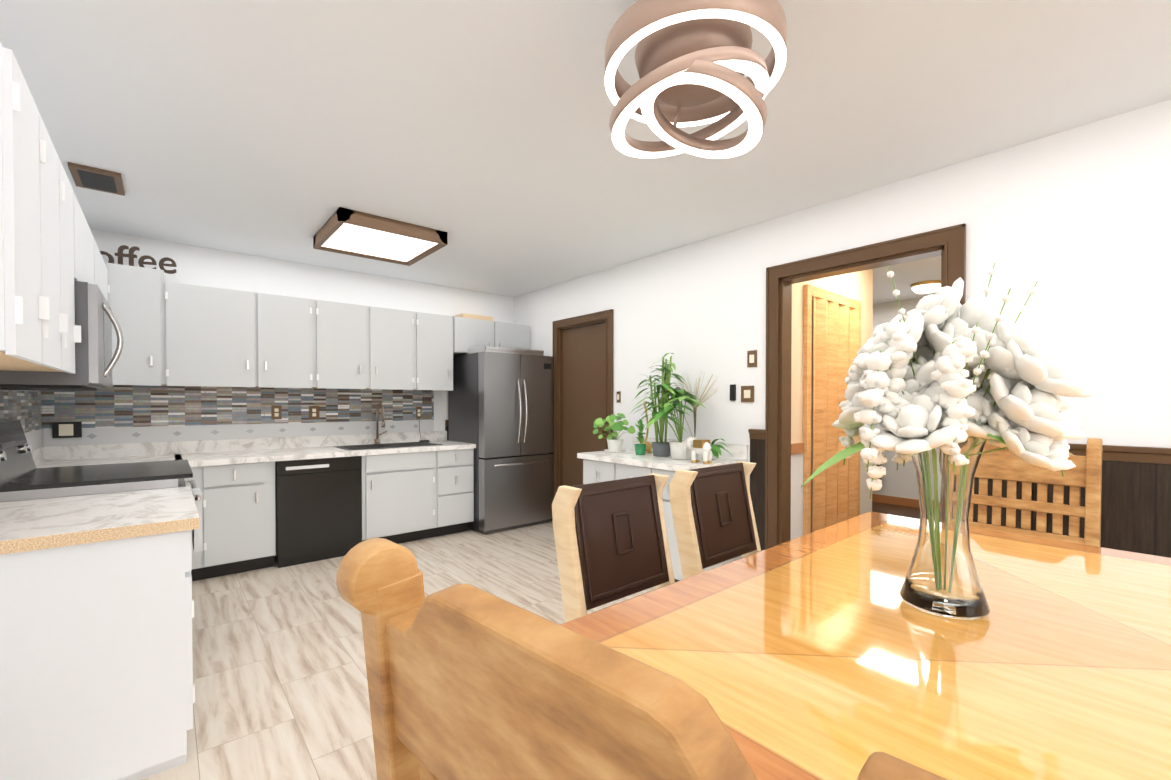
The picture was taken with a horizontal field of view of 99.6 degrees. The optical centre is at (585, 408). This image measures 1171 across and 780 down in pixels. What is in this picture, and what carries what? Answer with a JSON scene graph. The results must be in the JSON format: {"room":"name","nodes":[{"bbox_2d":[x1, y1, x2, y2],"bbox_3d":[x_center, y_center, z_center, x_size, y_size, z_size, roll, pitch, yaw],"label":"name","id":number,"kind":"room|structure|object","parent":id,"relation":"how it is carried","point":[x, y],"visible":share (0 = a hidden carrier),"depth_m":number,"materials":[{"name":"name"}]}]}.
{"room":"kitchen","nodes":[
{"label":"kitchen","id":0,"kind":"room"},
{"bbox_2d":[40,229,513,446],"bbox_3d":[-2.320,-0.046,4.644,4.020,2.490,0.120,-1,1,-40],"label":"wall","id":1,"kind":"structure","parent":0,"point":[203,266],"depth_m":4.41,"materials":[{"name":"white paint"}]},
{"bbox_2d":[105,262,112,381],"bbox_3d":[-3.464,-0.579,3.354,0.346,0.814,0.352,-1,1,-40],"label":"upper cabinet","id":2,"kind":"object","parent":1,"relation":"attached to","point":[107,264],"depth_m":3.33,"materials":[{"name":"grey wood"}]},
{"bbox_2d":[109,263,164,385],"bbox_3d":[-3.224,-0.582,3.558,0.284,0.814,0.352,-1,1,-40],"label":"upper cabinet","id":3,"kind":"object","parent":1,"relation":"attached to","point":[136,294],"depth_m":3.43,"materials":[{"name":"grey wood"}]},
{"bbox_2d":[100,245,176,273],"bbox_3d":[-3.269,-1.073,3.515,0.570,0.168,0.024,0,1,-25],"label":"coffee sign","id":4,"kind":"object","parent":3,"relation":"on","point":[120,254],"visible":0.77,"depth_m":3.54,"materials":[{"name":"brown wood"}]},
{"bbox_2d":[165,282,260,386],"bbox_3d":[-2.904,-0.545,3.831,0.556,0.733,0.352,-1,1,-40],"label":"upper cabinet","id":5,"kind":"object","parent":1,"relation":"attached to","point":[177,334],"depth_m":3.69,"materials":[{"name":"grey wood"}]},
{"bbox_2d":[0,385,433,449],"bbox_3d":[-1.855,0.045,3.333,2.789,0.428,2.479,-1,1,-40],"label":"tile backsplash","id":6,"kind":"structure","parent":1,"relation":"attached to","point":[115,414],"depth_m":3.94,"materials":[{"name":"multicoloured tile"}]},
{"bbox_2d":[257,293,316,387],"bbox_3d":[-2.538,-0.548,4.142,0.405,0.733,0.352,-1,1,-40],"label":"upper cabinet","id":7,"kind":"object","parent":1,"relation":"attached to","point":[288,325],"depth_m":4.01,"materials":[{"name":"grey wood"}]},
{"bbox_2d":[317,300,368,388],"bbox_3d":[-2.220,-0.552,4.411,0.429,0.733,0.352,-1,1,-40],"label":"upper cabinet","id":8,"kind":"object","parent":1,"relation":"attached to","point":[342,328],"depth_m":4.28,"materials":[{"name":"grey wood"}]},
{"bbox_2d":[369,306,416,389],"bbox_3d":[-1.893,-0.555,4.689,0.428,0.733,0.352,-1,1,-40],"label":"upper cabinet","id":9,"kind":"object","parent":1,"relation":"attached to","point":[392,332],"depth_m":4.56,"materials":[{"name":"grey wood"}]},
{"bbox_2d":[417,312,452,389],"bbox_3d":[-1.580,-0.558,4.954,0.392,0.733,0.352,-1,1,-40],"label":"upper cabinet","id":10,"kind":"object","parent":1,"relation":"attached to","point":[434,331],"depth_m":4.82,"materials":[{"name":"grey wood"}]},
{"bbox_2d":[453,316,529,355],"bbox_3d":[-1.070,-0.750,5.370,0.917,0.360,0.374,-1,1,-40],"label":"upper cabinet","id":11,"kind":"object","parent":1,"relation":"attached to","point":[469,333],"visible":0.6,"depth_m":5.19,"materials":[{"name":"grey wood"}]},
{"bbox_2d":[455,313,492,320],"bbox_3d":[-1.210,-0.955,5.280,0.350,0.049,0.270,-1,1,-40],"label":"box","id":12,"kind":"object","parent":11,"relation":"on","point":[472,316],"visible":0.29,"depth_m":5.16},
{"bbox_2d":[141,502,919,779],"bbox_3d":[1.560,1.266,3.087,7.900,0.104,7.540,-1,1,-40],"label":"floor","id":13,"kind":"structure","parent":0,"point":[280,681],"depth_m":2.49,"materials":[{"name":"tile"}]},
{"bbox_2d":[0,530,194,779],"bbox_3d":[-1.778,0.828,1.658,0.708,0.816,0.410,-1,1,-40],"label":"base cabinet","id":14,"kind":"object","parent":13,"relation":"on","point":[96,670],"visible":0.88,"depth_m":1.57,"materials":[{"name":"grey wood"}]},
{"bbox_2d":[0,459,199,554],"bbox_3d":[-1.901,0.348,1.807,0.739,0.140,0.845,-1,1,-40],"label":"countertop","id":15,"kind":"structure","parent":14,"relation":"on","point":[34,524],"depth_m":1.72,"materials":[{"name":"stone"}]},
{"bbox_2d":[31,443,187,467],"bbox_3d":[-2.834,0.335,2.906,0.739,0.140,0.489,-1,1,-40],"label":"countertop","id":16,"kind":"structure","parent":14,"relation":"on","point":[79,456],"depth_m":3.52,"materials":[{"name":"stone"}]},
{"bbox_2d":[0,419,202,551],"bbox_3d":[-2.394,0.628,2.451,0.758,1.155,0.768,-1,1,-40],"label":"range","id":17,"kind":"object","parent":13,"relation":"on","point":[22,477],"visible":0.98,"depth_m":2.29,"materials":[{"name":"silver metal"}]},
{"bbox_2d":[184,461,275,580],"bbox_3d":[-2.754,0.802,3.775,0.580,0.814,0.618,-1,1,-40],"label":"base cabinet","id":18,"kind":"object","parent":13,"relation":"on","point":[239,517],"depth_m":3.57,"materials":[{"name":"grey wood"}]},
{"bbox_2d":[275,456,361,567],"bbox_3d":[-2.283,0.800,4.147,0.610,0.810,0.601,-1,1,-40],"label":"dishwasher","id":19,"kind":"object","parent":13,"relation":"on","point":[318,508],"visible":0.83,"depth_m":3.90,"materials":[{"name":"black metal"}]},
{"bbox_2d":[361,451,439,543],"bbox_3d":[-1.814,0.792,4.572,0.645,0.814,0.618,-1,1,-40],"label":"base cabinet","id":20,"kind":"object","parent":13,"relation":"on","point":[411,496],"depth_m":4.34,"materials":[{"name":"grey wood"}]},
{"bbox_2d":[32,431,475,466],"bbox_3d":[-2.380,0.321,4.065,2.931,0.140,0.690,-1,1,-40],"label":"countertop","id":21,"kind":"structure","parent":20,"relation":"on","point":[248,450],"depth_m":4.13,"materials":[{"name":"stone"}]},
{"bbox_2d":[374,403,386,443],"bbox_3d":[-1.921,0.144,4.708,0.118,0.395,0.211,-1,1,-40],"label":"faucet","id":22,"kind":"object","parent":21,"relation":"on","point":[377,440],"visible":0.96,"depth_m":4.73,"materials":[{"name":"silver"}]},
{"bbox_2d":[334,442,442,449],"bbox_3d":[-1.809,0.341,4.564,0.830,0.006,0.450,-1,1,-40],"label":"sink","id":23,"kind":"object","parent":21,"relation":"in","point":[379,446],"visible":0.89,"depth_m":4.53,"materials":[{"name":"grey metal"}]},
{"bbox_2d":[419,420,428,441],"bbox_3d":[-1.649,0.226,5.016,0.080,0.224,0.134,-1,1,-40],"label":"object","id":24,"kind":"object","parent":21,"relation":"on","point":[420,435],"visible":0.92,"depth_m":4.98,"materials":[{"name":"silver metal"}]},
{"bbox_2d":[440,448,473,535],"bbox_3d":[-1.422,0.788,4.906,0.385,0.814,0.618,-1,1,-40],"label":"base cabinet","id":25,"kind":"object","parent":13,"relation":"on","point":[456,466],"depth_m":4.68,"materials":[{"name":"grey wood"}]},
{"bbox_2d":[448,351,552,533],"bbox_3d":[-0.872,0.319,5.183,0.810,1.725,0.839,-1,1,-40],"label":"fridge","id":26,"kind":"object","parent":13,"relation":"on","point":[500,410],"visible":0.98,"depth_m":4.87,"materials":[{"name":"silver metal"}]},
{"bbox_2d":[467,346,543,355],"bbox_3d":[-0.812,-0.572,5.071,0.680,0.058,0.370,-1,1,-40],"label":"trays","id":27,"kind":"object","parent":26,"relation":"on","point":[505,350],"visible":0.69,"depth_m":4.89,"materials":[{"name":"white"}]},
{"bbox_2d":[552,473,674,621],"bbox_3d":[0.234,0.737,1.475,0.426,1.000,0.550,-1,1,-40],"label":"leather chair","id":28,"kind":"object","parent":13,"relation":"on","point":[611,541],"visible":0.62,"depth_m":1.56,"materials":[{"name":"brown leather"}]},
{"bbox_2d":[336,538,947,779],"bbox_3d":[0.124,0.690,0.514,0.490,1.118,0.550,1,1,44],"label":"chair","id":29,"kind":"object","parent":13,"relation":"on","point":[468,682],"visible":1,"depth_m":0.35,"materials":[{"name":"brown wood"}]},
{"bbox_2d":[577,437,747,581],"bbox_3d":[0.540,0.733,3.709,0.638,0.955,1.120,-1,1,-40],"label":"base cabinet","id":30,"kind":"object","parent":13,"relation":"on","point":[600,466],"visible":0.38,"depth_m":3.49,"materials":[{"name":"grey"}]},
{"bbox_2d":[593,413,634,451],"bbox_3d":[0.236,0.194,4.034,0.321,0.312,0.338,-1,1,-40],"label":"plant","id":31,"kind":"object","parent":30,"relation":"on","point":[614,445],"visible":1,"depth_m":3.99,"materials":[{"name":"green plant"}]},
{"bbox_2d":[633,419,645,454],"bbox_3d":[0.419,0.216,3.784,0.150,0.275,0.120,-1,1,-40],"label":"plant","id":32,"kind":"object","parent":30,"relation":"on","point":[640,448],"visible":1,"depth_m":3.76,"materials":[{"name":"green plant"}]},
{"bbox_2d":[644,402,651,452],"bbox_3d":[0.496,0.149,3.940,0.070,0.404,0.090,-1,1,-40],"label":"swan figurine","id":33,"kind":"object","parent":30,"relation":"on","point":[648,447],"visible":0.73,"depth_m":3.94,"materials":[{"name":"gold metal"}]},
{"bbox_2d":[631,353,686,456],"bbox_3d":[0.557,-0.031,3.703,0.458,0.770,0.483,-1,1,-40],"label":"bamboo plant","id":34,"kind":"object","parent":30,"relation":"on","point":[661,448],"visible":0.85,"depth_m":3.67,"materials":[{"name":"green plant"}]},
{"bbox_2d":[639,383,704,459],"bbox_3d":[0.643,0.088,3.526,0.546,0.536,0.412,-1,1,-40],"label":"plant","id":35,"kind":"object","parent":30,"relation":"on","point":[677,449],"visible":0.96,"depth_m":3.48,"materials":[{"name":"green plant"}]},
{"bbox_2d":[673,372,717,437],"bbox_3d":[0.805,0.034,3.677,0.108,0.641,0.406,-1,1,-40],"label":"plant","id":36,"kind":"object","parent":30,"relation":"on","point":[695,407],"visible":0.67,"depth_m":3.67,"materials":[{"name":"beige plant"}]},
{"bbox_2d":[683,437,711,463],"bbox_3d":[0.746,0.275,3.308,0.086,0.167,0.219,-1,1,-40],"label":"elephant figurine","id":37,"kind":"object","parent":30,"relation":"on","point":[698,447],"visible":1,"depth_m":3.26,"materials":[{"name":"white ceramic"}]},
{"bbox_2d":[710,439,732,458],"bbox_3d":[0.906,0.283,3.460,0.178,0.147,0.205,-1,1,-40],"label":"pothos plant","id":38,"kind":"object","parent":30,"relation":"on","point":[715,449],"visible":0.67,"depth_m":3.44,"materials":[{"name":"green plant"}]},
{"bbox_2d":[669,461,760,578],"bbox_3d":[0.661,0.733,1.837,0.426,1.000,0.550,-1,1,-40],"label":"leather chair","id":39,"kind":"object","parent":13,"relation":"on","point":[714,521],"visible":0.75,"depth_m":1.91,"materials":[{"name":"brown leather"}]},
{"bbox_2d":[968,438,1102,546],"bbox_3d":[1.635,0.673,1.917,0.550,1.118,0.470,-1,1,-40],"label":"slatted chair","id":40,"kind":"object","parent":13,"relation":"on","point":[999,466],"visible":0.33,"depth_m":1.99,"materials":[{"name":"brown wood"}]},
{"bbox_3d":[0.957,0.836,0.740,1.540,0.818,1.540,-1,1,-40],"label":"table base","id":41,"kind":"object","parent":13,"relation":"on","visible":0},
{"bbox_2d":[560,512,1170,779],"bbox_3d":[0.957,0.409,0.734,1.550,0.035,1.550,-1,1,-40],"label":"table","id":42,"kind":"object","parent":41,"relation":"on","point":[828,653],"visible":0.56,"depth_m":0.79,"materials":[{"name":"brown wood"}]},
{"bbox_2d":[801,263,1096,619],"bbox_3d":[0.693,0.046,0.967,0.417,0.676,0.428,-1,1,-40],"label":"vase","id":43,"kind":"object","parent":42,"relation":"on","point":[944,386],"visible":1,"depth_m":0.90,"materials":[{"name":"clear glass"}]},
{"bbox_2d":[0,0,1170,304],"bbox_3d":[1.560,-1.322,3.055,7.900,0.100,7.540,-1,1,-40],"label":"ceiling","id":44,"kind":"structure","parent":0,"point":[478,132],"depth_m":2.11,"materials":[{"name":"white paint"}]},
{"bbox_2d":[68,162,124,195],"bbox_3d":[-2.681,-1.257,2.721,0.200,0.021,0.320,-1,1,-40],"label":"ceiling vent","id":45,"kind":"object","parent":44,"relation":"in","point":[92,178],"visible":1,"depth_m":2.69,"materials":[{"name":"brown wood"}]},
{"bbox_2d":[313,207,447,265],"bbox_3d":[-1.511,-1.233,3.630,0.720,0.090,0.730,-1,1,-40],"label":"flush ceiling light","id":46,"kind":"object","parent":44,"relation":"attached to","point":[342,230],"visible":1,"depth_m":3.52,"materials":[{"name":"white plastic"}]},
{"bbox_2d":[605,0,786,158],"bbox_3d":[0.316,-1.008,1.465,0.518,0.487,0.518,-1,1,-40],"label":"ceiling light","id":47,"kind":"object","parent":44,"relation":"hanging from","point":[696,61],"visible":1,"depth_m":1.34,"materials":[{"name":"brown metal"}]},
{"bbox_2d":[911,280,940,293],"bbox_3d":[3.539,-1.247,5.129,0.280,0.099,0.280,-1,1,-40],"label":"light","id":48,"kind":"object","parent":44,"relation":"attached to","point":[927,287],"visible":0.88,"depth_m":5.05,"materials":[{"name":"white"}]},
{"bbox_2d":[791,269,870,447],"bbox_3d":[1.863,-0.037,3.865,1.350,2.490,0.120,-1,1,-40],"label":"wall","id":49,"kind":"structure","parent":0,"point":[858,285],"depth_m":3.51,"materials":[{"name":"beige paint"}]},
{"bbox_2d":[803,284,860,535],"bbox_3d":[1.925,0.164,3.802,0.940,2.090,0.059,-1,1,-40],"label":"door","id":50,"kind":"structure","parent":49,"relation":"in","point":[836,349],"depth_m":3.75,"materials":[{"name":"brown wood"}]},
{"bbox_2d":[791,443,919,539],"bbox_3d":[2.305,0.708,5.076,3.579,0.970,3.220,-1,1,-40],"label":"trim","id":51,"kind":"structure","parent":49,"relation":"attached to","point":[899,486],"depth_m":4.32,"materials":[{"name":"white paint"}]},
{"bbox_2d":[514,99,1170,486],"bbox_3d":[1.568,-0.027,3.077,0.120,2.490,7.300,-1,1,-40],"label":"wall","id":52,"kind":"structure","parent":0,"point":[1074,223],"depth_m":2.43,"materials":[{"name":"white paint"}]},
{"bbox_2d":[553,309,613,499],"bbox_3d":[0.000,0.143,4.904,0.149,2.105,0.900,-1,1,-40],"label":"door frame","id":53,"kind":"structure","parent":52,"relation":"attached to","point":[560,326],"depth_m":5.14,"materials":[{"name":"brown wood"}]},
{"bbox_2d":[563,322,605,485],"bbox_3d":[-0.015,0.186,4.891,0.090,2.002,0.714,-1,1,-40],"label":"door","id":54,"kind":"structure","parent":52,"relation":"in","point":[584,378],"depth_m":4.93,"materials":[{"name":"brown wood"}]},
{"bbox_2d":[617,391,620,402],"bbox_3d":[0.297,-0.105,4.471,0.010,0.100,0.045,-1,1,-40],"label":"switch plate","id":55,"kind":"object","parent":52,"relation":"attached to","point":[619,392],"depth_m":4.46,"materials":[{"name":"brown"}]},
{"bbox_2d":[730,384,735,400],"bbox_3d":[1.062,-0.116,3.565,0.017,0.115,0.040,-1,1,-40],"label":"switch plate","id":56,"kind":"object","parent":52,"relation":"attached to","point":[732,387],"depth_m":3.55,"materials":[{"name":"brown plastic"}]},
{"bbox_2d":[741,386,753,401],"bbox_3d":[1.138,-0.102,3.480,0.010,0.115,0.100,-1,1,-40],"label":"switch plate","id":57,"kind":"object","parent":52,"relation":"attached to","point":[747,393],"depth_m":3.47,"materials":[{"name":"brown"}]},
{"bbox_2d":[747,350,756,366],"bbox_3d":[1.161,-0.347,3.450,0.010,0.115,0.070,-1,1,-40],"label":"switch plate","id":58,"kind":"object","parent":52,"relation":"attached to","point":[751,355],"depth_m":3.45,"materials":[{"name":"brown"}]},
{"bbox_2d":[765,223,965,548],"bbox_3d":[1.628,0.136,2.986,0.150,2.165,1.090,-1,1,-40],"label":"trim","id":59,"kind":"structure","parent":52,"relation":"attached to","point":[947,245],"depth_m":3.29,"materials":[{"name":"brown wood"}]},
{"bbox_2d":[871,269,874,335],"bbox_3d":[1.687,-0.054,5.224,0.120,2.490,2.420,-1,1,-40],"label":"wall","id":60,"kind":"structure","parent":0,"point":[872,306],"depth_m":4.32,"materials":[{"name":"beige paint"}]},
{"bbox_2d":[875,298,921,327],"bbox_3d":[3.674,-0.067,6.314,0.120,2.490,3.330,-1,1,-40],"label":"wall","id":61,"kind":"structure","parent":0,"point":[885,312],"depth_m":6.10,"materials":[{"name":"beige paint"}]},
{"bbox_3d":[-1.405,0.004,0.554,0.120,2.490,7.300,-1,1,-40],"label":"wall","id":62,"kind":"structure","parent":0,"visible":0},
{"bbox_2d":[0,41,47,364],"bbox_3d":[-1.702,-0.534,1.279,0.349,0.773,0.360,-1,1,-40],"label":"upper cabinet","id":63,"kind":"object","parent":62,"relation":"attached to","point":[23,179],"depth_m":1.33,"materials":[{"name":"white wood"}]},
{"bbox_2d":[0,125,67,368],"bbox_3d":[-1.938,-0.538,1.558,0.349,0.773,0.370,-1,1,-40],"label":"upper cabinet","id":64,"kind":"object","parent":62,"relation":"attached to","point":[50,253],"depth_m":1.74,"materials":[{"name":"white wood"}]},
{"bbox_2d":[0,171,79,373],"bbox_3d":[-2.181,-0.541,1.843,0.349,0.773,0.380,-1,1,-40],"label":"upper cabinet","id":65,"kind":"object","parent":62,"relation":"attached to","point":[71,205],"depth_m":2.01,"materials":[{"name":"white wood"}]},
{"bbox_2d":[69,244,107,373],"bbox_3d":[-3.080,-0.554,2.903,0.349,0.773,0.820,-1,1,-40],"label":"upper cabinet","id":66,"kind":"object","parent":62,"relation":"attached to","point":[101,268],"depth_m":3.04,"materials":[{"name":"white wood"}]},
{"bbox_2d":[80,207,99,287],"bbox_3d":[-2.559,-0.743,2.287,0.349,0.380,0.770,-1,1,-40],"label":"upper cabinet","id":67,"kind":"object","parent":62,"relation":"attached to","point":[88,273],"depth_m":2.46,"materials":[{"name":"white wood"}]},
{"bbox_2d":[0,281,123,390],"bbox_3d":[-2.506,-0.320,2.337,0.487,0.457,0.760,-1,1,-40],"label":"microwave","id":68,"kind":"object","parent":67,"relation":"attached to","point":[95,320],"visible":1,"depth_m":2.15,"materials":[{"name":"silver metal"}]},
{"bbox_3d":[2.482,0.023,-1.013,4.020,2.490,0.120,-1,1,-40],"label":"wall","id":69,"kind":"structure","parent":0,"visible":0},
{"bbox_2d":[445,425,1170,557],"bbox_3d":[1.194,0.712,2.768,0.859,1.020,7.299,-1,1,-40],"label":"wall panel","id":70,"kind":"object","parent":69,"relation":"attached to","point":[1136,507],"visible":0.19,"depth_m":2.12,"materials":[{"name":"brown wood"}]},
{"bbox_2d":[1068,443,1170,463],"bbox_3d":[2.902,0.703,1.395,0.033,1.070,2.995,-1,1,-40],"label":"trim","id":71,"kind":"structure","parent":69,"relation":"attached to","point":[1158,455],"depth_m":2.09,"materials":[{"name":"brown wood"}]}
]}

